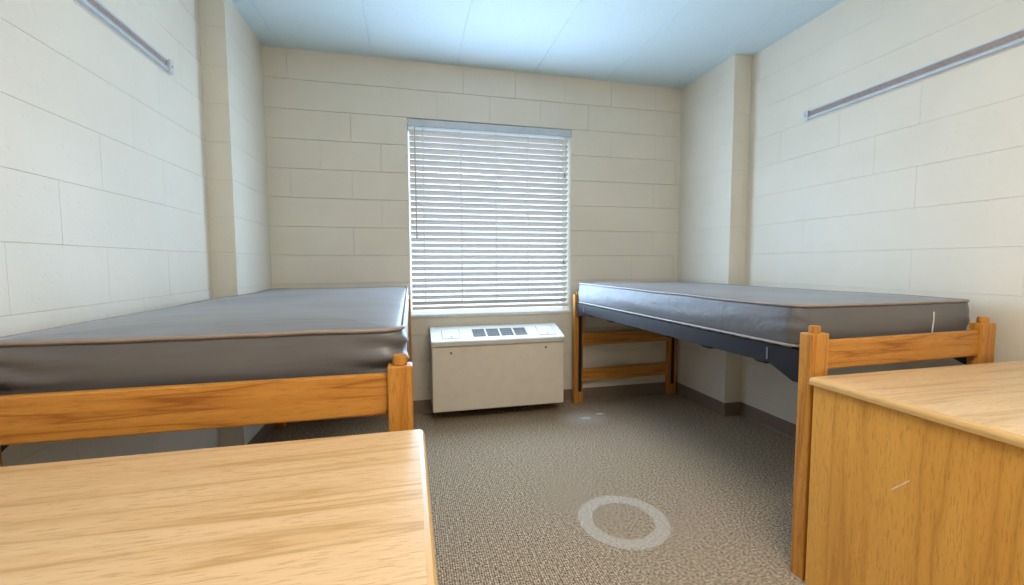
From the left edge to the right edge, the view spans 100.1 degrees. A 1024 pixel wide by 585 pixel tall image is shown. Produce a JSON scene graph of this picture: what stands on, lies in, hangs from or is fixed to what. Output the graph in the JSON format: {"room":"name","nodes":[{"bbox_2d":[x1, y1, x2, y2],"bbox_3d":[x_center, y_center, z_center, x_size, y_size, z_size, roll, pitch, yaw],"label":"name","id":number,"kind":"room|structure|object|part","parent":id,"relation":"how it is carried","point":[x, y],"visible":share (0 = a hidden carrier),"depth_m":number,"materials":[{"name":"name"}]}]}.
{"room":"dorm room","nodes":[
{"label":"dorm room","id":0,"kind":"room"},
{"bbox_2d":[0,0,271,466],"bbox_3d":[-1.175,-0.199,0.550,0.126,2.642,5.037,-1,4,-13],"label":"wall","id":1,"kind":"structure","parent":0,"point":[128,185],"depth_m":1.68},
{"bbox_2d":[76,0,173,74],"bbox_3d":[-1.333,-0.973,0.942,0.023,0.058,2.172,-1,4,-13],"label":"rail","id":2,"kind":"object","parent":1,"relation":"attached to","point":[95,7],"visible":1,"depth_m":1.68,"materials":[{"name":"metal"}]},
{"bbox_2d":[247,424,275,444],"bbox_3d":[-1.165,1.067,0.636,0.134,0.102,5.037,-1,4,-13],"label":"baseboard","id":3,"kind":"structure","parent":1,"relation":"attached to","point":[264,433],"depth_m":2.79,"materials":[{"name":"plastic"}]},
{"bbox_2d":[262,46,681,400],"bbox_3d":[-0.146,-0.400,3.490,3.840,2.642,0.220,-1,4,-13],"label":"wall","id":4,"kind":"structure","parent":0,"point":[336,124],"depth_m":3.23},
{"bbox_2d":[287,382,664,423],"bbox_3d":[-0.116,0.874,3.462,3.240,0.102,0.011,-1,4,-13],"label":"baseboard","id":5,"kind":"structure","parent":4,"relation":"attached to","point":[419,406],"depth_m":3.67,"materials":[{"name":"plastic"}]},
{"bbox_2d":[407,124,570,317],"bbox_3d":[-0.167,-0.567,3.454,1.290,1.490,0.218,-1,4,-13],"label":"window","id":6,"kind":"structure","parent":4,"relation":"in","point":[422,314],"depth_m":3.43,"materials":[{"name":"white plastic"}]},
{"bbox_2d":[408,118,570,309],"bbox_3d":[-0.154,-0.589,3.398,1.280,1.426,0.082,-1,4,-13],"label":"window blind","id":7,"kind":"object","parent":6,"relation":"attached to","point":[455,131],"visible":1,"depth_m":3.40,"materials":[{"name":"plastic"}]},
{"bbox_3d":[-0.673,-0.562,3.291,0.005,1.365,0.050,-1,4,-13],"label":"ladder cord","id":8,"kind":"part","parent":7,"relation":"part of","materials":[{"name":"white fabric"}]},
{"bbox_3d":[-0.396,-0.567,3.357,0.005,1.365,0.050,-1,4,-13],"label":"ladder cord","id":9,"kind":"part","parent":7,"relation":"part of","materials":[{"name":"white fabric"}]},
{"bbox_3d":[-0.155,0.112,3.459,1.264,0.021,0.054,-1,4,-13],"label":"rail","id":10,"kind":"part","parent":7,"relation":"part of","materials":[{"name":"white plastic"}]},
{"bbox_3d":[-0.128,-0.573,3.420,0.005,1.365,0.050,-1,4,-13],"label":"ladder cord","id":11,"kind":"part","parent":7,"relation":"part of","materials":[{"name":"white fabric"}]},
{"bbox_3d":[0.373,-0.582,3.539,0.005,1.365,0.050,-1,4,-13],"label":"ladder cord","id":12,"kind":"part","parent":7,"relation":"part of","materials":[{"name":"white fabric"}]},
{"bbox_3d":[-0.159,0.165,3.479,1.288,0.023,0.168,-1,4,-13],"label":"sill","id":13,"kind":"part","parent":6,"relation":"part of","materials":[{"name":"white ceramic"}]},
{"bbox_2d":[265,393,804,584],"bbox_3d":[0.472,1.116,1.040,3.903,0.060,5.457,-1,4,-13],"label":"floor","id":14,"kind":"structure","parent":0,"point":[655,489],"depth_m":2.16,"materials":[{"name":"carpet"}]},
{"bbox_2d":[0,296,413,466],"bbox_3d":[-0.966,0.559,2.078,0.945,0.922,2.200,-1,4,-13],"label":"frame","id":15,"kind":"object","parent":14,"relation":"on","point":[83,414],"visible":0.3,"depth_m":1.00,"materials":[{"name":"brown wood"}]},
{"bbox_3d":[-1.147,0.649,0.934,0.062,0.897,0.050,-1,4,-13],"label":"post","id":16,"kind":"part","parent":15,"relation":"part of","materials":[{"name":"brown wood"}]},
{"bbox_3d":[-1.397,0.253,1.955,0.032,0.123,2.092,-1,4,-13],"label":"rail","id":17,"kind":"part","parent":15,"relation":"part of","materials":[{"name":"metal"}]},
{"bbox_2d":[0,287,409,394],"bbox_3d":[-0.972,0.101,2.042,0.950,0.160,2.092,-1,4,-13],"label":"mattress","id":18,"kind":"object","parent":15,"relation":"on","point":[278,333],"visible":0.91,"depth_m":1.08,"materials":[{"name":"grey plastic"}]},
{"bbox_3d":[-1.644,0.510,3.021,0.062,0.897,0.050,-1,4,-13],"label":"post","id":19,"kind":"part","parent":15,"relation":"part of","materials":[{"name":"brown wood"}]},
{"bbox_3d":[-0.287,0.633,1.138,0.062,0.897,0.050,-1,4,-13],"label":"post","id":20,"kind":"part","parent":15,"relation":"part of","materials":[{"name":"brown wood"}]},
{"bbox_3d":[-0.536,0.236,2.159,0.032,0.123,2.092,-1,4,-13],"label":"rail","id":21,"kind":"part","parent":15,"relation":"part of","materials":[{"name":"metal"}]},
{"bbox_3d":[-0.785,0.494,3.225,0.062,0.897,0.050,-1,4,-13],"label":"post","id":22,"kind":"part","parent":15,"relation":"part of","materials":[{"name":"brown wood"}]},
{"bbox_2d":[0,429,437,584],"bbox_3d":[-0.664,0.736,0.631,1.082,0.760,0.623,-1,4,-13],"label":"desk","id":23,"kind":"object","parent":14,"relation":"on","point":[351,509],"visible":1,"depth_m":0.67,"materials":[{"name":"brown wood"}]},
{"bbox_2d":[430,322,564,412],"bbox_3d":[-0.114,0.598,3.306,1.002,0.674,0.264,-1,4,-13],"label":"air conditioner unit","id":24,"kind":"object","parent":14,"relation":"on","point":[475,368],"visible":1,"depth_m":3.19,"materials":[{"name":"beige metal"}]},
{"bbox_3d":[-0.456,0.307,3.185,0.128,0.049,0.138,-1,4,-13],"label":"access door","id":25,"kind":"part","parent":24,"relation":"part of","materials":[{"name":"ceramic"}]},
{"bbox_2d":[472,329,485,336],"bbox_3d":[-0.250,0.303,3.233,0.094,0.040,0.111,-1,4,-13],"label":"grille","id":26,"kind":"object","parent":24,"relation":"attached to","point":[475,332],"depth_m":3.23,"materials":[{"name":"grey metal"}]},
{"bbox_2d":[486,328,499,335],"bbox_3d":[-0.146,0.301,3.258,0.094,0.040,0.111,-1,4,-13],"label":"grille","id":27,"kind":"object","parent":24,"relation":"attached to","point":[489,331],"depth_m":3.26,"materials":[{"name":"grey metal"}]},
{"bbox_3d":[-0.115,0.319,3.287,1.002,0.114,0.264,-1,4,-13],"label":"lid","id":28,"kind":"part","parent":24,"relation":"part of","materials":[{"name":"ceramic"}]},
{"bbox_2d":[499,328,513,335],"bbox_3d":[-0.042,0.301,3.284,0.094,0.044,0.115,-1,4,-13],"label":"grille","id":29,"kind":"object","parent":24,"relation":"attached to","point":[502,331],"depth_m":3.28,"materials":[{"name":"grey metal"}]},
{"bbox_2d":[513,327,527,334],"bbox_3d":[0.062,0.299,3.308,0.094,0.044,0.115,-1,4,-13],"label":"grille","id":30,"kind":"object","parent":24,"relation":"attached to","point":[516,330],"depth_m":3.31,"materials":[{"name":"grey metal"}]},
{"bbox_3d":[0.263,0.293,3.355,0.128,0.049,0.138,-1,4,-13],"label":"access door","id":31,"kind":"part","parent":24,"relation":"part of","materials":[{"name":"ceramic"}]},
{"bbox_2d":[572,291,996,579],"bbox_3d":[1.244,0.508,2.670,0.972,0.930,2.100,-1,4,-15],"label":"frame","id":32,"kind":"object","parent":14,"relation":"on","point":[817,353],"visible":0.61,"depth_m":1.70,"materials":[{"name":"brown wood"}]},
{"bbox_3d":[0.541,0.465,3.539,0.078,0.905,0.050,-1,4,-15],"label":"post","id":33,"kind":"part","parent":32,"relation":"part of","materials":[{"name":"brown wood"}]},
{"bbox_3d":[1.403,0.446,3.775,0.078,0.905,0.050,-1,4,-15],"label":"post","id":34,"kind":"part","parent":32,"relation":"part of","materials":[{"name":"brown wood"}]},
{"bbox_3d":[0.804,0.207,2.529,0.032,0.123,1.992,-1,4,-15],"label":"rail","id":35,"kind":"part","parent":32,"relation":"part of","materials":[{"name":"metal"}]},
{"bbox_2d":[578,282,969,347],"bbox_3d":[1.240,0.049,2.637,0.961,0.168,1.989,-1,4,-15],"label":"mattress","id":36,"kind":"object","parent":32,"relation":"on","point":[775,315],"visible":0.94,"depth_m":1.79,"materials":[{"name":"grey plastic"}]},
{"bbox_3d":[1.085,0.595,1.567,0.078,0.905,0.050,-1,4,-15],"label":"post","id":37,"kind":"part","parent":32,"relation":"part of","materials":[{"name":"brown wood"}]},
{"bbox_3d":[1.683,0.188,2.770,0.032,0.123,1.992,-1,4,-15],"label":"rail","id":38,"kind":"part","parent":32,"relation":"part of","materials":[{"name":"metal"}]},
{"bbox_3d":[1.947,0.577,1.803,0.078,0.905,0.050,-1,4,-15],"label":"post","id":39,"kind":"part","parent":32,"relation":"part of","materials":[{"name":"brown wood"}]},
{"bbox_2d":[805,360,1023,584],"bbox_3d":[1.628,0.682,1.333,1.082,0.760,0.623,-1,4,-13],"label":"desk","id":40,"kind":"object","parent":14,"relation":"on","point":[917,475],"visible":1,"depth_m":1.23,"materials":[{"name":"brown wood"}]},
{"bbox_2d":[232,0,843,88],"bbox_3d":[0.463,-1.589,0.859,3.903,0.080,5.457,-1,4,-13],"label":"ceiling","id":41,"kind":"structure","parent":0,"point":[661,43],"depth_m":2.75,"materials":[{"name":"paint"}]},
{"bbox_2d":[676,0,1023,423],"bbox_3d":[2.107,-0.262,1.328,0.143,2.642,5.037,-1,4,-13],"label":"wall","id":42,"kind":"structure","parent":0,"point":[915,188],"depth_m":2.37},
{"bbox_2d":[676,382,795,440],"bbox_3d":[2.105,1.005,1.412,0.151,0.102,5.037,-1,4,-13],"label":"baseboard","id":43,"kind":"structure","parent":42,"relation":"attached to","point":[788,429],"depth_m":3.24,"materials":[{"name":"plastic"}]},
{"bbox_2d":[803,28,1023,120],"bbox_3d":[2.066,-1.034,1.687,0.023,0.058,2.052,-1,4,-13],"label":"rail","id":44,"kind":"object","parent":42,"relation":"attached to","point":[1009,40],"visible":1,"depth_m":2.06,"materials":[{"name":"metal"}]}
]}

